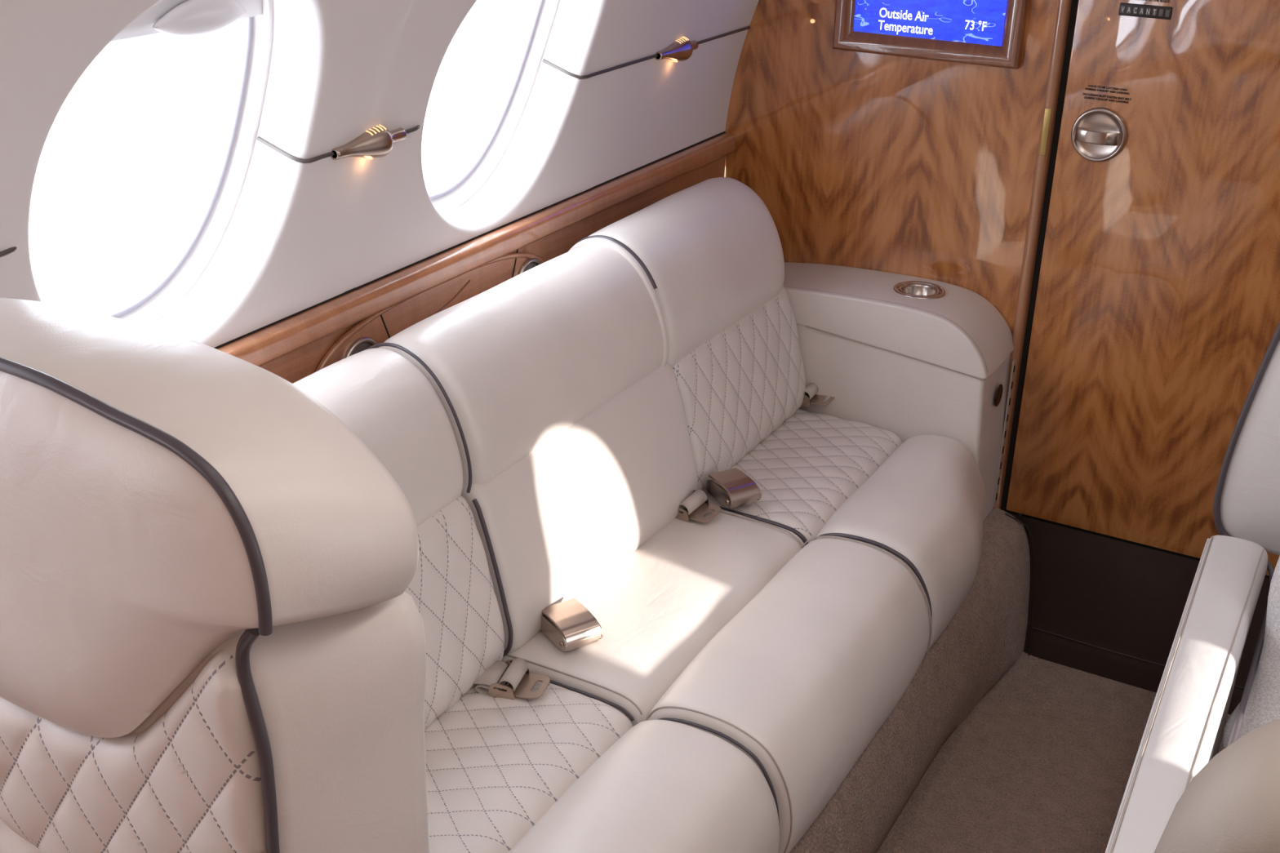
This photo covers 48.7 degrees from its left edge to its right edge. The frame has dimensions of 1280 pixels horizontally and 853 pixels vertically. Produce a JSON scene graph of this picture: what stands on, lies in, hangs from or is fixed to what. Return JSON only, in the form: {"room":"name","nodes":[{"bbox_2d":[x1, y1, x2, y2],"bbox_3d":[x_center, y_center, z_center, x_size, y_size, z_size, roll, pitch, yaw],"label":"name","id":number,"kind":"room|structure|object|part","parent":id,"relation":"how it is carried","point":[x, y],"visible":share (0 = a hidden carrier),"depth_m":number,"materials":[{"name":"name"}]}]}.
{"room":"aircraft cabin","nodes":[
{"label":"aircraft cabin","id":0,"kind":"room"},
{"bbox_2d":[0,0,759,347],"bbox_3d":[-0.376,-0.272,1.284,0.457,0.708,2.788,14,28,26],"label":"wall","id":1,"kind":"structure","parent":0,"point":[298,237],"depth_m":1.64,"materials":[{"name":"white plastic"}]},
{"bbox_2d":[0,246,17,257],"bbox_3d":[-0.607,-0.126,1.188,0.016,0.009,0.214,13,27,23],"label":"rod","id":2,"kind":"object","parent":1,"relation":"attached to","point":[11,250],"visible":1,"depth_m":1.26,"materials":[{"name":"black metal"}]},
{"bbox_2d":[101,0,274,326],"bbox_3d":[-0.492,-0.276,1.413,0.187,0.434,0.373,14,28,26],"label":"window","id":3,"kind":"structure","parent":1,"relation":"in","point":[182,274],"depth_m":1.58,"materials":[{"name":"white plastic"}]},
{"bbox_2d":[111,0,262,41],"bbox_3d":[-0.446,-0.414,1.322,0.068,0.116,0.350,14,28,26],"label":"window shade","id":4,"kind":"object","parent":3,"relation":"attached to","point":[176,18],"visible":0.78,"depth_m":1.37,"materials":[{"name":"white plastic"}]},
{"bbox_3d":[-0.431,-0.405,1.393,0.026,0.040,0.124,14,28,26],"label":"handle","id":5,"kind":"part","parent":4,"relation":"part of","materials":[{"name":"white plastic"}]},
{"bbox_2d":[256,124,419,163],"bbox_3d":[-0.346,-0.344,1.655,0.065,0.025,0.220,14,28,26],"label":"rod","id":6,"kind":"object","parent":1,"relation":"attached to","point":[415,128],"visible":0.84,"depth_m":1.57,"materials":[{"name":"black metal"}]},
{"bbox_2d":[330,124,406,159],"bbox_3d":[-0.316,-0.330,1.650,0.038,0.039,0.122,14,28,26],"label":"light","id":7,"kind":"object","parent":1,"relation":"attached to","point":[378,141],"visible":0.99,"depth_m":1.64,"materials":[{"name":"brown metal"}]},
{"bbox_2d":[315,248,545,372],"bbox_3d":[-0.266,-0.115,1.928,0.012,0.184,0.532,14,28,26],"label":"console","id":8,"kind":"object","parent":1,"relation":"attached to","point":[379,327],"visible":0.25,"depth_m":1.87,"materials":[{"name":"brown wood"}]},
{"bbox_2d":[214,131,735,366],"bbox_3d":[-0.518,-0.028,1.476,0.023,0.038,2.749,14,28,26],"label":"trim","id":9,"kind":"structure","parent":1,"relation":"attached to","point":[261,346],"depth_m":1.90,"materials":[{"name":"brown wood"}]},
{"bbox_2d":[259,155,725,383],"bbox_3d":[-0.493,0.373,1.641,0.088,0.834,2.749,14,28,26],"label":"trim","id":10,"kind":"structure","parent":1,"relation":"attached to","point":[293,366],"depth_m":2.17,"materials":[{"name":"brown wood"}]},
{"bbox_2d":[427,0,559,213],"bbox_3d":[-0.205,-0.482,1.873,0.187,0.434,0.373,14,28,26],"label":"window","id":11,"kind":"structure","parent":1,"relation":"in","point":[466,185],"depth_m":2.04,"materials":[{"name":"white plastic"}]},
{"bbox_2d":[542,26,750,79],"bbox_3d":[0.026,-0.611,2.251,0.064,0.024,0.562,14,28,26],"label":"rod","id":12,"kind":"object","parent":1,"relation":"attached to","point":[649,57],"visible":0.89,"depth_m":2.11,"materials":[{"name":"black metal"}]},
{"bbox_2d":[654,35,697,62],"bbox_3d":[0.058,-0.599,2.249,0.038,0.039,0.122,14,28,26],"label":"light","id":13,"kind":"object","parent":1,"relation":"attached to","point":[682,49],"visible":0.98,"depth_m":2.24,"materials":[{"name":"brown metal"}]},
{"bbox_2d":[724,0,1269,578],"bbox_3d":[0.969,-0.326,2.187,2.200,1.900,0.060,14,28,26],"label":"wall","id":14,"kind":"structure","parent":0,"point":[924,168],"depth_m":2.42,"materials":[{"name":"brown wood"}]},
{"bbox_2d":[832,0,1028,69],"bbox_3d":[0.468,-0.717,2.274,0.316,0.245,0.024,14,28,26],"label":"monitor","id":15,"kind":"object","parent":14,"relation":"attached to","point":[986,33],"visible":1,"depth_m":2.30,"materials":[{"name":"brown wood"}]},
{"bbox_2d":[993,0,1071,509],"bbox_3d":[0.655,-0.513,2.263,0.018,1.475,0.026,14,28,26],"label":"trim","id":16,"kind":"structure","parent":14,"relation":"attached to","point":[1064,6],"depth_m":2.32,"materials":[{"name":"brown wood"}]},
{"bbox_3d":[0.650,-0.473,2.269,0.010,0.075,0.002,14,28,26],"label":"strike plate","id":17,"kind":"part","parent":16,"relation":"part of","materials":[{"name":"gold metal"}]},
{"bbox_2d":[1003,510,1270,715],"bbox_3d":[1.019,0.371,2.400,0.874,0.261,0.040,14,28,26],"label":"baseboard","id":18,"kind":"structure","parent":14,"relation":"attached to","point":[1105,607],"depth_m":2.50,"materials":[{"name":"brown wood"}]},
{"bbox_2d":[1006,0,1279,575],"bbox_3d":[1.048,-0.420,2.062,0.860,1.463,0.052,14,28,26],"label":"door","id":19,"kind":"structure","parent":14,"relation":"in","point":[1156,319],"depth_m":2.27,"materials":[{"name":"brown wood"}]},
{"bbox_2d":[876,649,1231,852],"bbox_3d":[0.263,0.941,1.436,2.100,0.001,2.770,14,28,26],"label":"floor","id":20,"kind":"structure","parent":0,"point":[1043,762],"depth_m":2.29,"materials":[{"name":"brown carpet"}]},
{"bbox_2d":[0,297,429,852],"bbox_3d":[-0.497,0.517,0.980,0.500,1.126,0.595,14,28,26],"label":"seat","id":21,"kind":"object","parent":20,"relation":"on","point":[212,640],"visible":1,"depth_m":0.88,"materials":[{"name":"beige leather"}]},
{"bbox_3d":[-0.419,0.440,1.095,0.392,0.450,0.018,14,28,26],"label":"lumbar panel","id":22,"kind":"part","parent":21,"relation":"part of","materials":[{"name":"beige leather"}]},
{"bbox_3d":[-0.414,0.219,0.993,0.392,0.258,0.018,14,28,26],"label":"quilted panel","id":23,"kind":"part","parent":21,"relation":"part of","materials":[{"name":"beige leather"}]},
{"bbox_3d":[-0.381,0.368,1.132,0.475,0.672,0.133,14,28,26],"label":"backrest","id":24,"kind":"part","parent":21,"relation":"part of","materials":[{"name":"beige leather"}]},
{"bbox_2d":[293,177,1030,852],"bbox_3d":[0.036,0.230,1.959,0.674,0.847,1.630,14,28,26],"label":"sofa","id":25,"kind":"object","parent":20,"relation":"on","point":[783,671],"visible":0.8,"depth_m":1.89,"materials":[{"name":"beige leather"}]},
{"bbox_3d":[-0.390,0.264,1.569,0.254,0.258,0.515,14,28,26],"label":"backrest panel","id":26,"kind":"part","parent":25,"relation":"part of","materials":[{"name":"beige leather"}]},
{"bbox_2d":[473,657,550,700],"bbox_3d":[-0.170,0.301,1.703,0.122,0.034,0.051,8,26,16],"label":"belt","id":27,"kind":"object","parent":25,"relation":"on","point":[506,680],"visible":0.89,"depth_m":1.69,"materials":[{"name":"beige fabric"}]},
{"bbox_3d":[-0.137,0.310,1.696,0.052,0.006,0.045,9,30,16],"label":"tongue plate","id":28,"kind":"part","parent":27,"relation":"part of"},
{"bbox_3d":[-0.246,0.446,1.560,0.294,0.129,0.514,14,28,26],"label":"seat panel","id":29,"kind":"part","parent":25,"relation":"part of","materials":[{"name":"beige leather"}]},
{"bbox_2d":[540,598,603,651],"bbox_3d":[-0.102,0.245,1.808,0.058,0.040,0.120,-15,29,-30],"label":"belt","id":30,"kind":"object","parent":25,"relation":"on","point":[570,625],"visible":0.94,"depth_m":1.77,"materials":[{"name":"silver metal"}]},
{"bbox_3d":[-0.135,0.084,1.971,0.253,0.259,0.496,14,28,26],"label":"backrest panel","id":31,"kind":"part","parent":25,"relation":"part of","materials":[{"name":"beige leather"}]},
{"bbox_3d":[0.006,0.262,1.962,0.300,0.133,0.496,14,28,26],"label":"seat panel","id":32,"kind":"part","parent":25,"relation":"part of","materials":[{"name":"beige leather"}]},
{"bbox_2d":[675,489,721,522],"bbox_3d":[0.064,0.112,2.108,0.122,0.039,0.053,20,31,35],"label":"belt","id":33,"kind":"object","parent":25,"relation":"on","point":[695,507],"visible":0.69,"depth_m":2.09,"materials":[{"name":"brown metal"}]},
{"bbox_3d":[0.091,0.126,2.090,0.052,0.006,0.045,20,41,35],"label":"tongue plate","id":34,"kind":"part","parent":33,"relation":"part of","materials":[{"name":"brown metal"}]},
{"bbox_2d":[702,467,761,508],"bbox_3d":[0.128,0.088,2.154,0.058,0.041,0.120,-13,28,-28],"label":"belt","id":35,"kind":"object","parent":25,"relation":"on","point":[732,488],"visible":0.95,"depth_m":2.12,"materials":[{"name":"silver metal"}]},
{"bbox_3d":[0.090,-0.080,2.337,0.252,0.256,0.423,14,28,26],"label":"backrest panel","id":36,"kind":"part","parent":25,"relation":"part of","materials":[{"name":"beige leather"}]},
{"bbox_3d":[0.233,0.103,2.327,0.292,0.127,0.417,14,28,26],"label":"seat panel","id":37,"kind":"part","parent":25,"relation":"part of","materials":[{"name":"beige leather"}]},
{"bbox_2d":[800,382,835,406],"bbox_3d":[0.281,-0.062,2.480,0.122,0.036,0.052,15,28,28],"label":"belt","id":38,"kind":"object","parent":25,"relation":"on","point":[811,396],"visible":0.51,"depth_m":2.46,"materials":[{"name":"brown metal"}]},
{"bbox_3d":[0.311,-0.050,2.466,0.052,0.006,0.045,15,34,28],"label":"tongue plate","id":39,"kind":"part","parent":38,"relation":"part of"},
{"bbox_3d":[0.401,-0.199,2.456,0.475,0.104,0.166,14,28,26],"label":"armrest","id":40,"kind":"part","parent":25,"relation":"part of","materials":[{"name":"beige leather"}]},
{"bbox_3d":[0.400,-0.046,2.527,0.475,0.363,0.162,14,28,26],"label":"armrest","id":41,"kind":"part","parent":25,"relation":"part of","materials":[{"name":"beige leather"}]},
{"bbox_3d":[0.607,-0.053,2.391,0.002,0.039,0.039,14,28,26],"label":"release pull","id":42,"kind":"part","parent":25,"relation":"part of","materials":[{"name":"brown metal"}]},
{"bbox_2d":[1105,321,1279,852],"bbox_3d":[0.804,0.344,1.443,0.563,1.098,0.960,14,28,26],"label":"seat","id":43,"kind":"object","parent":20,"relation":"on","point":[1184,731],"visible":0.86,"depth_m":1.59,"materials":[{"name":"grey leather"}]},
{"bbox_3d":[0.559,0.446,1.537,0.075,0.386,0.795,14,28,26],"label":"armrest","id":44,"kind":"part","parent":43,"relation":"part of","materials":[{"name":"grey leather"}]},
{"bbox_3d":[1.013,-0.051,1.656,0.563,0.552,0.134,14,28,26],"label":"backrest","id":45,"kind":"part","parent":43,"relation":"part of","materials":[{"name":"grey leather"}]},
{"bbox_2d":[1222,555,1279,748],"bbox_3d":[0.846,0.251,1.539,0.340,0.343,0.168,14,28,26],"label":"pillow","id":46,"kind":"object","parent":43,"relation":"on","point":[1263,706],"visible":0.66,"depth_m":1.59,"materials":[{"name":"grey fabric"}]},
{"bbox_2d":[1154,718,1279,852],"bbox_3d":[0.548,0.579,0.901,0.494,1.114,0.560,14,28,26],"label":"seat","id":47,"kind":"object","parent":20,"relation":"on","point":[1232,805],"visible":1,"depth_m":0.58,"materials":[{"name":"beige leather"}]}
]}

